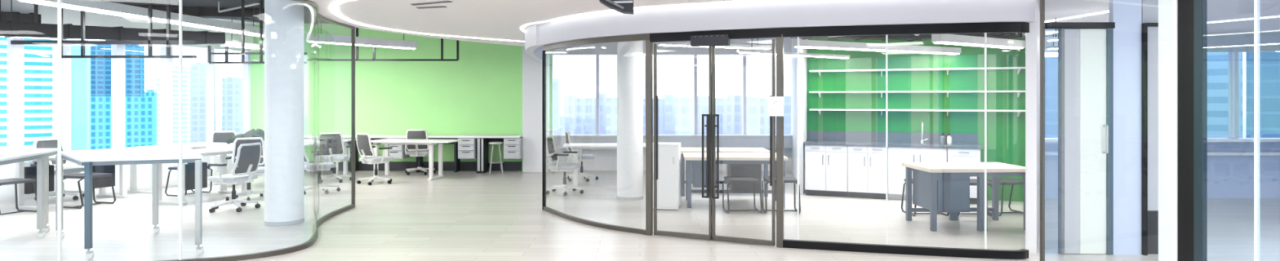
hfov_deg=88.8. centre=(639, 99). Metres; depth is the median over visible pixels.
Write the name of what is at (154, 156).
table
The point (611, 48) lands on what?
ceiling
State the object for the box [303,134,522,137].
countertop
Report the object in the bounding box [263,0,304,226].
column
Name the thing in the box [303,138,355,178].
desk
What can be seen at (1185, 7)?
trim
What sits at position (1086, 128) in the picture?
door
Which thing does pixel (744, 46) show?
diffuser
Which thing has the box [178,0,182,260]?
trim
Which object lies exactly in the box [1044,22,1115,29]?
trim
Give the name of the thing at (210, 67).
trim
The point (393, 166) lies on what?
baseboard
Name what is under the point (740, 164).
table
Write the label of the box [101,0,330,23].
ceiling
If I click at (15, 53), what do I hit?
trim
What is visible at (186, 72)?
office tower
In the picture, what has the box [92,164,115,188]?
case
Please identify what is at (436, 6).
ceiling vent
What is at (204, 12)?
duct
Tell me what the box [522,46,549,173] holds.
wall
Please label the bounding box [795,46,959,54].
diffuser
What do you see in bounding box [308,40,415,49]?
diffuser
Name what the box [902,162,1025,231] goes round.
table
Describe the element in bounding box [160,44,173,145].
trim
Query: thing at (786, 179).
stool
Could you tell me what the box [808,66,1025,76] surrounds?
wall shelf
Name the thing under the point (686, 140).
sill
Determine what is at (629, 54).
column
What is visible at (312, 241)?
track
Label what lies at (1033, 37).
wall
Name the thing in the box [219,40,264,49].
lamp
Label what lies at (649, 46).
door frame
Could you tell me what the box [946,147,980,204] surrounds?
base cabinet
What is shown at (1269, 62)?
office tower
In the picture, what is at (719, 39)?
door lock
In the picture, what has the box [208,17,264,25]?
lamp
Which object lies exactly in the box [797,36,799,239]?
trim
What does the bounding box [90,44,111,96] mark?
office tower
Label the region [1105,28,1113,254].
door frame
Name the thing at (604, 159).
wall
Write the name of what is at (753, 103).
block
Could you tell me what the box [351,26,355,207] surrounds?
trim
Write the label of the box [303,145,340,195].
chair
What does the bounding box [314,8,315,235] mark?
window
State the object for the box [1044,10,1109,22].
recessed light
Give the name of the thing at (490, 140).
tabletop
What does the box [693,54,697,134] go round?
trim
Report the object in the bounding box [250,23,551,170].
wall
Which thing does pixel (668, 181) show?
base cabinet
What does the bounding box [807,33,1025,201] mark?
wall
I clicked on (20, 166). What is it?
desk
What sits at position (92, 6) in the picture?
lamp
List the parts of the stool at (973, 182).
seat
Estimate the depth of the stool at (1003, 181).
9.01 m
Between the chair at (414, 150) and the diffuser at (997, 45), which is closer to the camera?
the diffuser at (997, 45)
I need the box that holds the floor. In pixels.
[0,170,1279,260]
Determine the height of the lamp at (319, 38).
0.735 m
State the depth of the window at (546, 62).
13.59 m
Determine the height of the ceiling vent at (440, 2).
0.013 m
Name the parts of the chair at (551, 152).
backrest, panel, armrest, seat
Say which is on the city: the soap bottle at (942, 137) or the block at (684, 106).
the block at (684, 106)
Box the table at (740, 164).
[683,152,787,208]
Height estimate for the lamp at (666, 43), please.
0.887 m
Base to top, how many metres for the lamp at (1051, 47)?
0.282 m
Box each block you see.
[552,78,559,134]
[560,95,576,134]
[576,97,595,134]
[599,93,605,134]
[605,97,617,134]
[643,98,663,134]
[663,94,675,134]
[675,97,693,134]
[697,96,708,134]
[715,97,727,134]
[727,95,742,134]
[746,96,759,134]
[760,97,776,134]
[783,96,791,134]
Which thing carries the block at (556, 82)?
on the city
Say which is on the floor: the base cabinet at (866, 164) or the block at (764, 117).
the base cabinet at (866, 164)
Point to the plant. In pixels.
(226, 77)
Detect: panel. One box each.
[476,137,488,173]
[1109,0,1141,254]
[1141,0,1158,210]
[1147,210,1158,254]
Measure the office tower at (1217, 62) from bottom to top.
76.480 m
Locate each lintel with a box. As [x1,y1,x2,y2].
[0,0,253,52]
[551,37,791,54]
[1044,32,1279,52]
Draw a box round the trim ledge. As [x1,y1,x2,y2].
[1044,137,1279,155]
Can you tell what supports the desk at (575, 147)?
on the floor
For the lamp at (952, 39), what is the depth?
8.42 m
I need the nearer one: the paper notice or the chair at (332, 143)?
the paper notice
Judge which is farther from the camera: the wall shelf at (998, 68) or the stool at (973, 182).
the wall shelf at (998, 68)
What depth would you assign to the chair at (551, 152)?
11.06 m
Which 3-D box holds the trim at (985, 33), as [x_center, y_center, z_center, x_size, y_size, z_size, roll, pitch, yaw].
[3.481,0.410,6.580,0.014,2.200,0.016,0,0,0]
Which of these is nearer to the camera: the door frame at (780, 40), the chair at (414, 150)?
the door frame at (780, 40)
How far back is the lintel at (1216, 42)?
10.54 m
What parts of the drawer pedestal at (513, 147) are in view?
drawer, drawer, drawer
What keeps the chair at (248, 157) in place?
on the floor
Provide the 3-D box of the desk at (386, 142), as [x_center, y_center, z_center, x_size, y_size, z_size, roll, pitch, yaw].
[-4.550,1.214,13.220,1.700,0.768,0.680,0,0,7]
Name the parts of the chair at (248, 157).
armrest, seat, panel, backrest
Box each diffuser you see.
[15,36,85,39]
[222,44,264,49]
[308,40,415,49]
[658,44,770,49]
[738,52,848,58]
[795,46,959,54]
[933,41,1022,48]
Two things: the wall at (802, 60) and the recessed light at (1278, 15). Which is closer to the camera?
the recessed light at (1278, 15)
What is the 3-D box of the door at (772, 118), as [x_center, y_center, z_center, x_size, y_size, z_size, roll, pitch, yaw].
[1.131,0.470,7.205,0.705,2.240,0.098,0,0,24]
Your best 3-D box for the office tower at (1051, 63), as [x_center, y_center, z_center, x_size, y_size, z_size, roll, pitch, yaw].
[97.365,26.408,156.614,11.031,72.384,8.825,0,0,32]
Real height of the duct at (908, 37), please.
0.842 m
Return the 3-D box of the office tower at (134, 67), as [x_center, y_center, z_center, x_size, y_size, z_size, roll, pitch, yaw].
[-261.132,17.024,334.666,11.224,91.152,8.980,0,0,-38]
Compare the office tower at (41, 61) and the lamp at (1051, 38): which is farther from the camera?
the office tower at (41, 61)
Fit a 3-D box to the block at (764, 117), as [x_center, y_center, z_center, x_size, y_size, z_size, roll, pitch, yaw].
[69.479,30.955,349.219,10.158,63.290,8.126,0,0,11]
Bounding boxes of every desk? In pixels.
[13,148,128,209]
[119,142,226,193]
[158,146,246,204]
[205,142,314,188]
[262,134,522,172]
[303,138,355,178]
[370,138,462,180]
[562,142,645,186]
[680,146,769,196]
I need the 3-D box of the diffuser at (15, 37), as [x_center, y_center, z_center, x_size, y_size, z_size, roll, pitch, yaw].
[-8.739,-0.954,10.509,0.112,0.149,2.890,0,0,18]
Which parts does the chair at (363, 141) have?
backrest, panel, seat, armrest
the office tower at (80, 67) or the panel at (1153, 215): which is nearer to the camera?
the panel at (1153, 215)
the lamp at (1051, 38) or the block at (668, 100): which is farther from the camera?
the block at (668, 100)
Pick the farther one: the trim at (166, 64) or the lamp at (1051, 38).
the trim at (166, 64)
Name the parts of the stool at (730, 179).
seat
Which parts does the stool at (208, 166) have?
seat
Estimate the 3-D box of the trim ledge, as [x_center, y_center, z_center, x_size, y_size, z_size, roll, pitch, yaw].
[9.700,0.755,10.400,6.900,0.260,0.340,0,0,0]
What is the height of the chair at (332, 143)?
0.967 m
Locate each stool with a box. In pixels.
[0,177,36,215]
[62,172,115,208]
[164,165,212,196]
[488,142,503,173]
[722,176,762,213]
[761,176,800,213]
[901,178,948,216]
[946,178,991,217]
[987,177,1023,216]
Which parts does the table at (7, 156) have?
leg, leg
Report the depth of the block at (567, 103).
349.89 m
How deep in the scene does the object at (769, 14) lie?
6.99 m
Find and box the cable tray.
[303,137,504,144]
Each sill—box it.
[0,147,232,203]
[552,134,792,148]
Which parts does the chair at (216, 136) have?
backrest, panel, seat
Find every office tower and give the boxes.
[0,37,57,161]
[71,44,90,151]
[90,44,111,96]
[90,96,154,150]
[124,44,144,96]
[144,89,156,145]
[155,75,159,145]
[173,66,191,144]
[191,62,215,142]
[222,76,243,134]
[1044,57,1057,137]
[1207,52,1242,137]
[1245,52,1279,137]
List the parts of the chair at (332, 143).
panel, backrest, seat, armrest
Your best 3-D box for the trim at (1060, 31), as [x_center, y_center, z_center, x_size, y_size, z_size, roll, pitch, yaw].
[4.354,0.435,6.750,0.030,2.330,0.060,0,0,0]
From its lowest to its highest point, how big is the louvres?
0.281 m
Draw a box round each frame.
[10,0,196,57]
[208,0,307,63]
[306,27,458,61]
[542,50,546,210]
[645,40,653,235]
[776,34,783,248]
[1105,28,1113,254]
[1141,22,1158,255]
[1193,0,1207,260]
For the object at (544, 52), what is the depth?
9.42 m
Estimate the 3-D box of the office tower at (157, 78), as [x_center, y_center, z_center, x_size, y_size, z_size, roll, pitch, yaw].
[-380.120,21.825,518.608,7.494,81.550,5.995,0,0,-36]
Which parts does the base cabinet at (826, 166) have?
drawer, door, drawer, door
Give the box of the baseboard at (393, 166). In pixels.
[258,161,521,170]
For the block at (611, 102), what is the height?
63.589 m
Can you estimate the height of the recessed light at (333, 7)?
0.012 m
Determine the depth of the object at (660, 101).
373.82 m
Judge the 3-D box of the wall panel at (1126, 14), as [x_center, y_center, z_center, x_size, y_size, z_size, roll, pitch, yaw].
[5.015,0.265,6.750,0.290,2.670,0.060,0,0,0]
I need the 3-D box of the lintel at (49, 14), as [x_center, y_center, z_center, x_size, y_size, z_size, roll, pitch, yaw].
[-9.485,-1.380,11.610,0.160,0.640,6.211,0,0,14]
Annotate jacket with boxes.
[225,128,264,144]
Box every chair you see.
[33,137,84,200]
[208,142,261,213]
[211,130,236,175]
[225,137,264,200]
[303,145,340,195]
[315,132,351,182]
[355,133,392,185]
[404,128,435,175]
[546,135,583,195]
[564,131,598,182]
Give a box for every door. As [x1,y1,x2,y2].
[653,42,711,239]
[711,39,775,245]
[1064,28,1108,253]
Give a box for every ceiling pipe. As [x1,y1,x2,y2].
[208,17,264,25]
[217,1,259,13]
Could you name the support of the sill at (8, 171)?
attached to the wall at (480, 92)
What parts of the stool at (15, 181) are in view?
seat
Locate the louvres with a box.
[599,0,633,14]
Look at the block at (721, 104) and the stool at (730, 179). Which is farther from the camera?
the block at (721, 104)
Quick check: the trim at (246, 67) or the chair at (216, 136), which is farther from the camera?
the trim at (246, 67)
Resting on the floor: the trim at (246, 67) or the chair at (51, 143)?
the chair at (51, 143)
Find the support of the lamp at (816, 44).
hanging from the ceiling at (308, 18)
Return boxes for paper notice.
[768,96,783,116]
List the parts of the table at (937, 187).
leg, leg, door, leg, rail, leg, leg, leg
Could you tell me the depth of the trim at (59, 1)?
6.06 m
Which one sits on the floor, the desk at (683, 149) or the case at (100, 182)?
the desk at (683, 149)
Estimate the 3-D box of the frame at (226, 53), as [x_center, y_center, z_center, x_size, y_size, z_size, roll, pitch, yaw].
[-6.555,-1.155,11.200,1.686,1.090,0.035,0,0,0]
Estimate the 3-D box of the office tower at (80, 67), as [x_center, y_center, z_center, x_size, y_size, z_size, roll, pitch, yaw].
[-230.561,14.423,267.692,8.238,96.354,6.590,0,0,-41]
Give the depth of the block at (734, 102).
391.91 m
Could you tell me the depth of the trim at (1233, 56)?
10.58 m
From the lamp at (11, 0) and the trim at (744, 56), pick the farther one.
the trim at (744, 56)
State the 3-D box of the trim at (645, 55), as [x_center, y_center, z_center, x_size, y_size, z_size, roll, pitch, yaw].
[0.150,-0.100,14.700,0.070,1.800,0.120,0,0,0]
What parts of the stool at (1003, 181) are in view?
seat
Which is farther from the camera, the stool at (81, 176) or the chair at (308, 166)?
the chair at (308, 166)
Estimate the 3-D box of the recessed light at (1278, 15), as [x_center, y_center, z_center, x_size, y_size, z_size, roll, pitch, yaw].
[8.038,-1.063,8.759,0.050,0.012,1.025,0,0,-25]
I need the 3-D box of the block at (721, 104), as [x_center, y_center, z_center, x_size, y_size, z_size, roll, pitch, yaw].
[46.048,30.929,374.421,8.105,63.342,6.484,0,0,7]
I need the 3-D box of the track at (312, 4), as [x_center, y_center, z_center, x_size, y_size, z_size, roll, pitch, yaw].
[-7.079,-1.055,6.464,8.047,0.030,2.944,0,0,-28]
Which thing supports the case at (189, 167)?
hanging from the desk at (223, 152)
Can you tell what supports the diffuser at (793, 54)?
attached to the lamp at (744, 51)
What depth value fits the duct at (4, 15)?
10.09 m
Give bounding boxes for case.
[24,161,53,194]
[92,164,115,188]
[185,162,207,191]
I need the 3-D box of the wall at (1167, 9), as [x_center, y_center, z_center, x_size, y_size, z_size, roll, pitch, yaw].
[3.140,0.265,3.830,0.100,2.670,0.140,0,0,0]
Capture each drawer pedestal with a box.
[387,137,410,159]
[457,137,477,159]
[503,137,522,159]
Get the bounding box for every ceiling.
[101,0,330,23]
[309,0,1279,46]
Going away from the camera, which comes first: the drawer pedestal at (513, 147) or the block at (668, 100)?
the drawer pedestal at (513, 147)
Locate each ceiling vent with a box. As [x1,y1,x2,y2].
[410,0,453,5]
[416,5,447,8]
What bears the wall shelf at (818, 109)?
attached to the wall at (1006, 131)
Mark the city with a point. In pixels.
(218, 118)
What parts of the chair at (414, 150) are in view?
backrest, seat, panel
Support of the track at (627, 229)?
on the floor
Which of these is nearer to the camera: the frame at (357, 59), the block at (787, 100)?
the frame at (357, 59)
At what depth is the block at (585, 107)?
372.73 m
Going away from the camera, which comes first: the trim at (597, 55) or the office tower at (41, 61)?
the trim at (597, 55)
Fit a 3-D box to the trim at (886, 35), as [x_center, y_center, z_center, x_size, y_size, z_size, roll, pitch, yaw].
[2.565,0.410,6.789,0.014,2.200,0.016,0,0,0]
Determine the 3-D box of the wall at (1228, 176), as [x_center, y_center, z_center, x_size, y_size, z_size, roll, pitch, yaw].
[9.700,1.140,10.620,7.000,0.920,0.160,0,0,0]
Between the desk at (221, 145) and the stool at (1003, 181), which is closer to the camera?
the stool at (1003, 181)
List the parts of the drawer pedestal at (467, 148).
drawer, drawer, drawer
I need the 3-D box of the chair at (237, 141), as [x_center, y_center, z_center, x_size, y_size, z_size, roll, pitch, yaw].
[-6.265,1.116,10.459,0.619,0.967,0.663,0,0,-30]
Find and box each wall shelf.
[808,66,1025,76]
[808,90,1025,97]
[808,108,1025,116]
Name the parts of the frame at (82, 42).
rail, rail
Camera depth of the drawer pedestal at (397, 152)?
13.99 m
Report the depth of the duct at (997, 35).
8.65 m
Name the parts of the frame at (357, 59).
rail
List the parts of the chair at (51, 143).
backrest, panel, seat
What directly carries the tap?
on the countertop at (958, 140)
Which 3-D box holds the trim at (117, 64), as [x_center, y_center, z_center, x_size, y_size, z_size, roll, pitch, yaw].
[-9.435,-0.030,11.808,0.140,2.060,0.150,0,0,14]
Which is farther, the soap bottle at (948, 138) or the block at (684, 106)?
the block at (684, 106)
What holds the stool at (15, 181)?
on the floor
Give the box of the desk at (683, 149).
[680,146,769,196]
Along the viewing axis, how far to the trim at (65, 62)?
10.94 m
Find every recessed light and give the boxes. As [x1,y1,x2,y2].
[330,0,524,42]
[520,0,768,32]
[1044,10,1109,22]
[1207,15,1279,23]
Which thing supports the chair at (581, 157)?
on the floor
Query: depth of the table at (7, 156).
7.53 m
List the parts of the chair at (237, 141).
armrest, seat, backrest, panel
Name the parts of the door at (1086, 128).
panel, handle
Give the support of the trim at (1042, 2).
attached to the window
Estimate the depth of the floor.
8.32 m
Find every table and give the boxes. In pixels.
[0,148,57,237]
[55,145,204,258]
[683,152,787,208]
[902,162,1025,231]
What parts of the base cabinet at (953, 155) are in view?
drawer, drawer, drawer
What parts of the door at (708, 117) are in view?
handle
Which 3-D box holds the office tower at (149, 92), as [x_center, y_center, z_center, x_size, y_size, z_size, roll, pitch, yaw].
[-301.320,28.399,402.051,6.083,68.401,4.866,0,0,-37]
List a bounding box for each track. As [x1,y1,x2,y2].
[160,204,354,260]
[292,0,354,28]
[543,206,645,235]
[779,239,1028,259]
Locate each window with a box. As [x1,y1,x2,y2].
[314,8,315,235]
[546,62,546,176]
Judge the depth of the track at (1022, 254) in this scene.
6.72 m
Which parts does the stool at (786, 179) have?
seat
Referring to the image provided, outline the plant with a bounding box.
[226,76,239,78]
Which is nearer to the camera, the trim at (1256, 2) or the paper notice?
the trim at (1256, 2)
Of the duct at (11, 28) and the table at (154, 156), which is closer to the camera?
the table at (154, 156)
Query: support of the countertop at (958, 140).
on the base cabinet at (826, 166)
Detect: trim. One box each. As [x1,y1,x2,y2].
[7,37,24,148]
[57,0,61,260]
[61,39,71,151]
[111,44,124,148]
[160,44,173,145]
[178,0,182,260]
[206,48,213,142]
[243,51,250,133]
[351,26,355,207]
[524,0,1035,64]
[542,33,649,50]
[551,54,552,134]
[595,54,599,134]
[644,54,645,134]
[649,22,1029,42]
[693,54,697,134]
[742,54,746,134]
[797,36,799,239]
[885,35,887,244]
[984,32,986,248]
[1040,0,1044,260]
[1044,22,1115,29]
[1057,28,1064,254]
[1177,0,1193,260]
[1228,51,1238,137]
[1253,0,1259,260]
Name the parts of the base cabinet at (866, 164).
drawer, door, drawer, door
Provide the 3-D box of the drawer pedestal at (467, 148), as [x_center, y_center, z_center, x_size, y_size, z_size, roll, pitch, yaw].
[-3.729,1.065,14.241,0.360,0.440,0.519,0,0,0]
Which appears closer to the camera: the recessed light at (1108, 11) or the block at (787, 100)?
the recessed light at (1108, 11)
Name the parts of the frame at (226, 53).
rail, rail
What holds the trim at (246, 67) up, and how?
attached to the wall at (480, 92)
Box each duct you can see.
[0,0,40,23]
[0,3,225,44]
[134,5,264,20]
[790,34,931,41]
[954,32,1025,39]
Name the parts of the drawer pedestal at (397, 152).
drawer, drawer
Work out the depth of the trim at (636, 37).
8.15 m
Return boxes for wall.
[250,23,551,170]
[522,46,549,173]
[551,134,791,170]
[791,38,796,178]
[796,38,807,195]
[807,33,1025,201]
[1025,0,1039,253]
[1044,142,1279,198]
[1158,0,1177,260]
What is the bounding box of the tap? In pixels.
[920,121,928,142]
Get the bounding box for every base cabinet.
[653,142,680,210]
[804,144,848,197]
[848,145,888,199]
[888,146,946,200]
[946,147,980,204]
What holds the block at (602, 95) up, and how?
on the city
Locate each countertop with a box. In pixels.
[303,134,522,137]
[803,130,982,149]
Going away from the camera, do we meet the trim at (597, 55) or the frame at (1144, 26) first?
the frame at (1144, 26)
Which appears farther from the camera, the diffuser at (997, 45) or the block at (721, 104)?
the block at (721, 104)
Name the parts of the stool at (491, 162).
leg, leg, seat, leg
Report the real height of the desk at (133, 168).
0.768 m
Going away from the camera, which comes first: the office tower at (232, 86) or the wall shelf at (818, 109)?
the wall shelf at (818, 109)
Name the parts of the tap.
spout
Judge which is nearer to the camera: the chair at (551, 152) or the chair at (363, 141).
the chair at (551, 152)
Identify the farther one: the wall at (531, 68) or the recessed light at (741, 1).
the wall at (531, 68)
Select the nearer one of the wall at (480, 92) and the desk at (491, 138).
the desk at (491, 138)
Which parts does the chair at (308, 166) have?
backrest, armrest, seat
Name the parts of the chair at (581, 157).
panel, backrest, seat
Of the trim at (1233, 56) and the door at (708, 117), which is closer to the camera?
the door at (708, 117)
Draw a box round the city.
[215,115,1245,137]
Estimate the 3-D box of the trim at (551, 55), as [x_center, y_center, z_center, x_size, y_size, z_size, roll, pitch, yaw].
[-2.000,-0.100,14.700,0.070,1.800,0.120,0,0,0]
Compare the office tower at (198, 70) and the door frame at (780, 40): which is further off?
the office tower at (198, 70)
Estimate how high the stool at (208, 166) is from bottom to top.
0.470 m
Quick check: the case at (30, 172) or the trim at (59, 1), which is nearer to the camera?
the trim at (59, 1)
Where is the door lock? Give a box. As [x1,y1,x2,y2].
[690,34,729,46]
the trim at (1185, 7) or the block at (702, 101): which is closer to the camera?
the trim at (1185, 7)
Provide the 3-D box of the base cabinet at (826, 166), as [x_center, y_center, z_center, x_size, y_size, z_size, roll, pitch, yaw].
[3.141,1.175,10.937,0.674,0.850,0.614,0,0,22]
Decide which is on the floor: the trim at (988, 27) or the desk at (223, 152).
the desk at (223, 152)
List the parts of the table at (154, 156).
leg, leg, leg, leg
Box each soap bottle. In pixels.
[940,133,945,143]
[946,133,951,143]
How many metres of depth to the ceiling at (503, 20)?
8.07 m
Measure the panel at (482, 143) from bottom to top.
0.750 m
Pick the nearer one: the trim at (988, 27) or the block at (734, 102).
the trim at (988, 27)
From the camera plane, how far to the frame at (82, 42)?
9.23 m
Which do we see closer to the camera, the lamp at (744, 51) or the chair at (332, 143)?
the lamp at (744, 51)
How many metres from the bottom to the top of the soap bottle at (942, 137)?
0.174 m
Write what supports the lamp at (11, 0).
hanging from the ceiling at (308, 18)
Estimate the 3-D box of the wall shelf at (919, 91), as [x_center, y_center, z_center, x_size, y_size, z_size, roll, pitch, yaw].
[4.465,-0.080,10.640,3.300,0.105,0.260,0,0,22]
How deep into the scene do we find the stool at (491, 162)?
14.16 m
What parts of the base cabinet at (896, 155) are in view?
door, door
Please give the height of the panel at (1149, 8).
2.220 m
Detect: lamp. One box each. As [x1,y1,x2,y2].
[10,0,85,39]
[17,0,264,37]
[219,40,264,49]
[306,19,417,49]
[657,38,772,49]
[737,39,850,58]
[792,36,960,54]
[931,33,1025,48]
[1044,17,1057,41]
[1045,31,1057,49]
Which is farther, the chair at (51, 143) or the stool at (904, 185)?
the chair at (51, 143)
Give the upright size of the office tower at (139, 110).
63.820 m
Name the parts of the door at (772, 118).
handle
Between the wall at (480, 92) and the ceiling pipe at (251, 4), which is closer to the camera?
the ceiling pipe at (251, 4)
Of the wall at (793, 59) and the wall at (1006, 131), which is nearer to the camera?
the wall at (1006, 131)

